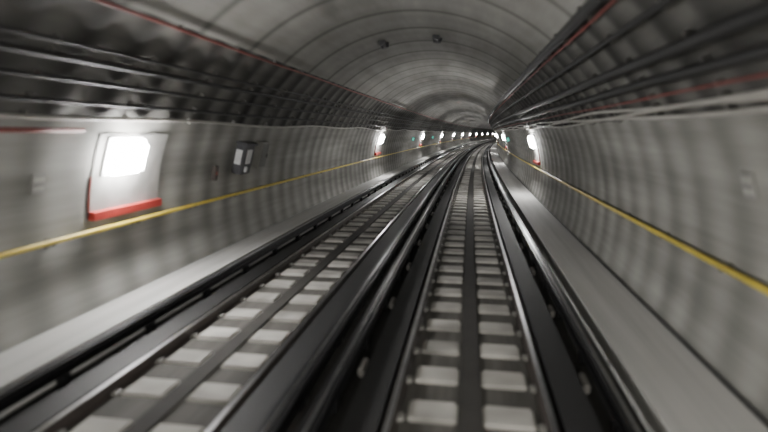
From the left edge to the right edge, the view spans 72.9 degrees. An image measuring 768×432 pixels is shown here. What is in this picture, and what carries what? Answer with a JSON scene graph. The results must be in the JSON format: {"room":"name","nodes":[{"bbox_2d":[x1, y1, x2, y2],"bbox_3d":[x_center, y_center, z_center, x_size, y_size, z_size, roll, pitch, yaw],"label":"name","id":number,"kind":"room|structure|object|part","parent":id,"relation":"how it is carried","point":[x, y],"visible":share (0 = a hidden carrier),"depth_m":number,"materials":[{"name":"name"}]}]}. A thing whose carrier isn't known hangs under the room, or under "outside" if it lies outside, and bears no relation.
{"room":"underground passage","nodes":[
{"label":"underground passage","id":0,"kind":"room"},
{"bbox_2d":[0,0,496,352],"bbox_3d":[35.988,-22.718,145.786,34.345,3.922,354.787,1,9,9],"label":"wall","id":1,"kind":"structure","parent":0,"point":[42,290],"depth_m":7.72,"materials":[{"name":"concrete"}]},
{"bbox_2d":[29,173,45,193],"bbox_3d":[-4.095,-0.384,6.147,0.085,0.238,0.200,1,9,9],"label":"plate","id":2,"kind":"object","parent":1,"relation":"attached to","point":[37,183],"visible":1,"depth_m":6.13,"materials":[{"name":"metal"}]},
{"bbox_2d":[0,127,84,132],"bbox_3d":[-6.299,1.413,-9.054,0.060,0.057,31.900,1,9,9],"label":"pipe","id":3,"kind":"object","parent":1,"relation":"attached to","point":[2,129],"visible":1,"depth_m":5.79,"materials":[{"name":"metal"}]},
{"bbox_2d":[87,133,168,220],"bbox_3d":[-3.728,-0.636,7.780,0.438,1.188,1.620,1,9,9],"label":"light panel","id":4,"kind":"object","parent":1,"relation":"attached to","point":[124,179],"visible":1,"depth_m":7.55,"materials":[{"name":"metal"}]},
{"bbox_2d":[108,140,147,174],"bbox_3d":[-3.675,-0.848,7.492,0.252,0.480,0.720,1,9,9],"label":"diffuser","id":5,"kind":"object","parent":4,"relation":"attached to","point":[124,156],"depth_m":7.34,"materials":[{"name":"white plastic"}]},
{"bbox_2d":[211,165,218,180],"bbox_3d":[-3.408,-0.867,10.471,0.142,0.308,0.140,1,9,9],"label":"fire extinguisher","id":6,"kind":"object","parent":1,"relation":"attached to","point":[214,174],"visible":1,"depth_m":10.42,"materials":[{"name":"red metal"}]},
{"bbox_2d":[0,136,488,258],"bbox_3d":[35.404,-21.934,145.999,33.168,0.121,354.772,1,9,9],"label":"handrail","id":7,"kind":"object","parent":1,"relation":"attached to","point":[47,243],"visible":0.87,"depth_m":8.11,"materials":[{"name":"metal"}]},
{"bbox_2d":[231,141,258,174],"bbox_3d":[-3.077,-1.293,11.480,0.447,0.735,0.600,1,9,9],"label":"box","id":8,"kind":"object","parent":1,"relation":"attached to","point":[244,151],"visible":1,"depth_m":11.28,"materials":[{"name":"grey metal"}]},
{"bbox_3d":[-3.036,-1.214,11.392,0.204,0.518,0.490,6,11,33],"label":"label plate","id":9,"kind":"part","parent":8,"relation":"part of","materials":[{"name":"white plastic"}]},
{"bbox_2d":[0,0,493,132],"bbox_3d":[36.182,-24.014,145.500,34.011,1.328,354.696,1,9,9],"label":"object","id":10,"kind":"object","parent":1,"relation":"attached to","point":[49,52],"visible":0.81,"depth_m":7.12,"materials":[{"name":"metal"}]},
{"bbox_2d":[251,140,269,168],"bbox_3d":[-2.956,-1.477,12.460,0.335,0.654,0.440,1,9,9],"label":"electrical box","id":11,"kind":"object","parent":1,"relation":"attached to","point":[260,155],"visible":1,"depth_m":12.29,"materials":[{"name":"metal"}]},
{"bbox_3d":[-2.867,-1.451,12.450,0.154,0.541,0.360,1,9,9],"label":"door","id":12,"kind":"part","parent":11,"relation":"part of","materials":[{"name":"metal"}]},
{"bbox_2d":[374,133,384,154],"bbox_3d":[-0.186,-3.989,28.782,0.448,1.188,1.627,1,9,9],"label":"light","id":13,"kind":"object","parent":1,"relation":"attached to","point":[381,136],"visible":1,"depth_m":28.34,"materials":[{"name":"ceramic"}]},
{"bbox_2d":[379,135,384,143],"bbox_3d":[-0.132,-4.200,28.490,0.260,0.480,0.722,1,9,9],"label":"diffuser","id":14,"kind":"object","parent":13,"relation":"attached to","point":[381,137],"depth_m":28.22,"materials":[{"name":"white plastic"}]},
{"bbox_2d":[419,133,423,145],"bbox_3d":[3.649,-7.335,49.743,0.460,1.188,1.628,1,9,9],"label":"light","id":15,"kind":"object","parent":1,"relation":"attached to","point":[422,135],"visible":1,"depth_m":49.18,"materials":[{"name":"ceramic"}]},
{"bbox_2d":[0,148,647,431],"bbox_3d":[39.111,-20.376,145.623,40.164,0.230,354.736,1,9,9],"label":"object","id":16,"kind":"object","parent":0,"point":[605,420],"depth_m":6.65,"materials":[{"name":"black metal"}]},
{"bbox_2d":[0,139,496,431],"bbox_3d":[37.513,-20.686,145.771,35.747,0.355,354.613,1,9,9],"label":"railway track","id":17,"kind":"object","parent":16,"relation":"on","point":[248,356],"visible":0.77,"depth_m":6.57,"materials":[{"name":"black metal"}]},
{"bbox_3d":[33.358,-20.746,146.694,10.134,0.164,355.719,2,9,14],"label":"rail","id":18,"kind":"part","parent":17,"relation":"part of","materials":[{"name":"metal"}]},
{"bbox_2d":[0,138,496,418],"bbox_3d":[35.783,-20.734,146.124,33.698,0.320,354.765,1,9,9],"label":"walkway","id":19,"kind":"object","parent":16,"relation":"on","point":[25,358],"visible":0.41,"depth_m":7.43,"materials":[{"name":"concrete"}]},
{"bbox_2d":[289,140,494,431],"bbox_3d":[38.936,-20.497,145.274,33.123,0.120,354.039,1,9,9],"label":"duct","id":20,"kind":"object","parent":16,"relation":"on","point":[323,379],"visible":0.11,"depth_m":6.41,"materials":[{"name":"metal"}]},
{"bbox_2d":[296,140,645,431],"bbox_3d":[40.375,-20.564,145.010,35.684,0.355,354.002,1,9,9],"label":"railway track","id":21,"kind":"object","parent":16,"relation":"on","point":[476,367],"visible":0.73,"depth_m":6.50,"materials":[{"name":"black metal"}]},
{"bbox_3d":[34.822,-20.684,146.304,10.126,0.164,355.406,2,9,14],"label":"rail","id":22,"kind":"part","parent":21,"relation":"part of","materials":[{"name":"metal"}]},
{"bbox_3d":[36.228,-20.624,145.930,10.118,0.164,355.105,2,9,14],"label":"rail","id":23,"kind":"part","parent":21,"relation":"part of","materials":[{"name":"metal"}]},
{"bbox_2d":[490,142,767,431],"bbox_3d":[42.314,-20.458,144.395,33.731,0.320,353.389,1,9,9],"label":"walkway","id":24,"kind":"object","parent":16,"relation":"on","point":[667,386],"visible":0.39,"depth_m":6.04,"materials":[{"name":"concrete"}]},
{"bbox_2d":[496,150,767,427],"bbox_3d":[42.689,-20.608,144.225,32.894,0.028,353.223,1,9,9],"label":"seal","id":25,"kind":"object","parent":24,"relation":"on","point":[697,356],"visible":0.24,"depth_m":6.03,"materials":[{"name":"black rubber"}]},
{"bbox_2d":[115,0,586,128],"bbox_3d":[39.104,-25.025,144.767,38.004,0.956,354.512,1,9,9],"label":"ceiling","id":26,"kind":"structure","parent":0,"point":[485,46],"depth_m":10.90,"materials":[{"name":"concrete"}]},
{"bbox_2d":[379,40,388,48],"bbox_3d":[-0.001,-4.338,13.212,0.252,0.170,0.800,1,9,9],"label":"smoke detector","id":27,"kind":"object","parent":26,"relation":"attached to","point":[383,44],"visible":1,"depth_m":13.15,"materials":[{"name":"grey plastic"}]},
{"bbox_2d":[432,35,442,43],"bbox_3d":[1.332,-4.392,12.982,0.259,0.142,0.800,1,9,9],"label":"smoke detector","id":28,"kind":"object","parent":26,"relation":"attached to","point":[436,38],"visible":1,"depth_m":12.93,"materials":[{"name":"grey plastic"}]},
{"bbox_2d":[489,0,767,421],"bbox_3d":[42.194,-22.455,144.134,34.200,3.922,353.463,1,9,9],"label":"wall","id":29,"kind":"structure","parent":0,"point":[679,177],"depth_m":6.08,"materials":[{"name":"concrete"}]},
{"bbox_2d":[502,133,506,148],"bbox_3d":[9.491,-5.944,41.029,0.466,1.188,1.624,1,9,9],"label":"light","id":30,"kind":"object","parent":29,"relation":"attached to","point":[503,135],"visible":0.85,"depth_m":40.47,"materials":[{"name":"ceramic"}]},
{"bbox_2d":[528,133,540,164],"bbox_3d":[5.771,-2.611,20.153,0.448,1.188,1.620,1,9,9],"label":"light","id":31,"kind":"object","parent":29,"relation":"attached to","point":[532,141],"visible":1,"depth_m":19.61,"materials":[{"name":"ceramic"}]},
{"bbox_2d":[528,136,534,148],"bbox_3d":[5.639,-2.828,19.895,0.257,0.480,0.721,1,9,9],"label":"diffuser","id":32,"kind":"object","parent":31,"relation":"attached to","point":[531,140],"depth_m":19.61,"materials":[{"name":"white plastic"}]},
{"bbox_3d":[5.828,-2.645,20.148,0.323,1.120,1.600,1,9,9],"label":"panel","id":33,"kind":"part","parent":31,"relation":"part of","materials":[{"name":"plastic"}]},
{"bbox_2d":[487,0,767,131],"bbox_3d":[41.914,-23.796,143.981,33.912,1.387,353.493,1,9,9],"label":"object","id":34,"kind":"object","parent":29,"relation":"attached to","point":[756,15],"visible":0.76,"depth_m":5.40,"materials":[{"name":"metal"}]},
{"bbox_2d":[496,141,767,294],"bbox_3d":[42.734,-21.623,144.052,32.924,0.121,353.217,1,9,9],"label":"handrail","id":35,"kind":"object","parent":29,"relation":"attached to","point":[729,269],"visible":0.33,"depth_m":6.23,"materials":[{"name":"yellow metal"}]},
{"bbox_2d":[739,171,758,198],"bbox_3d":[3.265,-0.278,4.653,0.092,0.236,0.200,1,9,9],"label":"plate","id":36,"kind":"object","parent":29,"relation":"attached to","point":[748,182],"visible":1,"depth_m":4.62,"materials":[{"name":"metal"}]}
]}

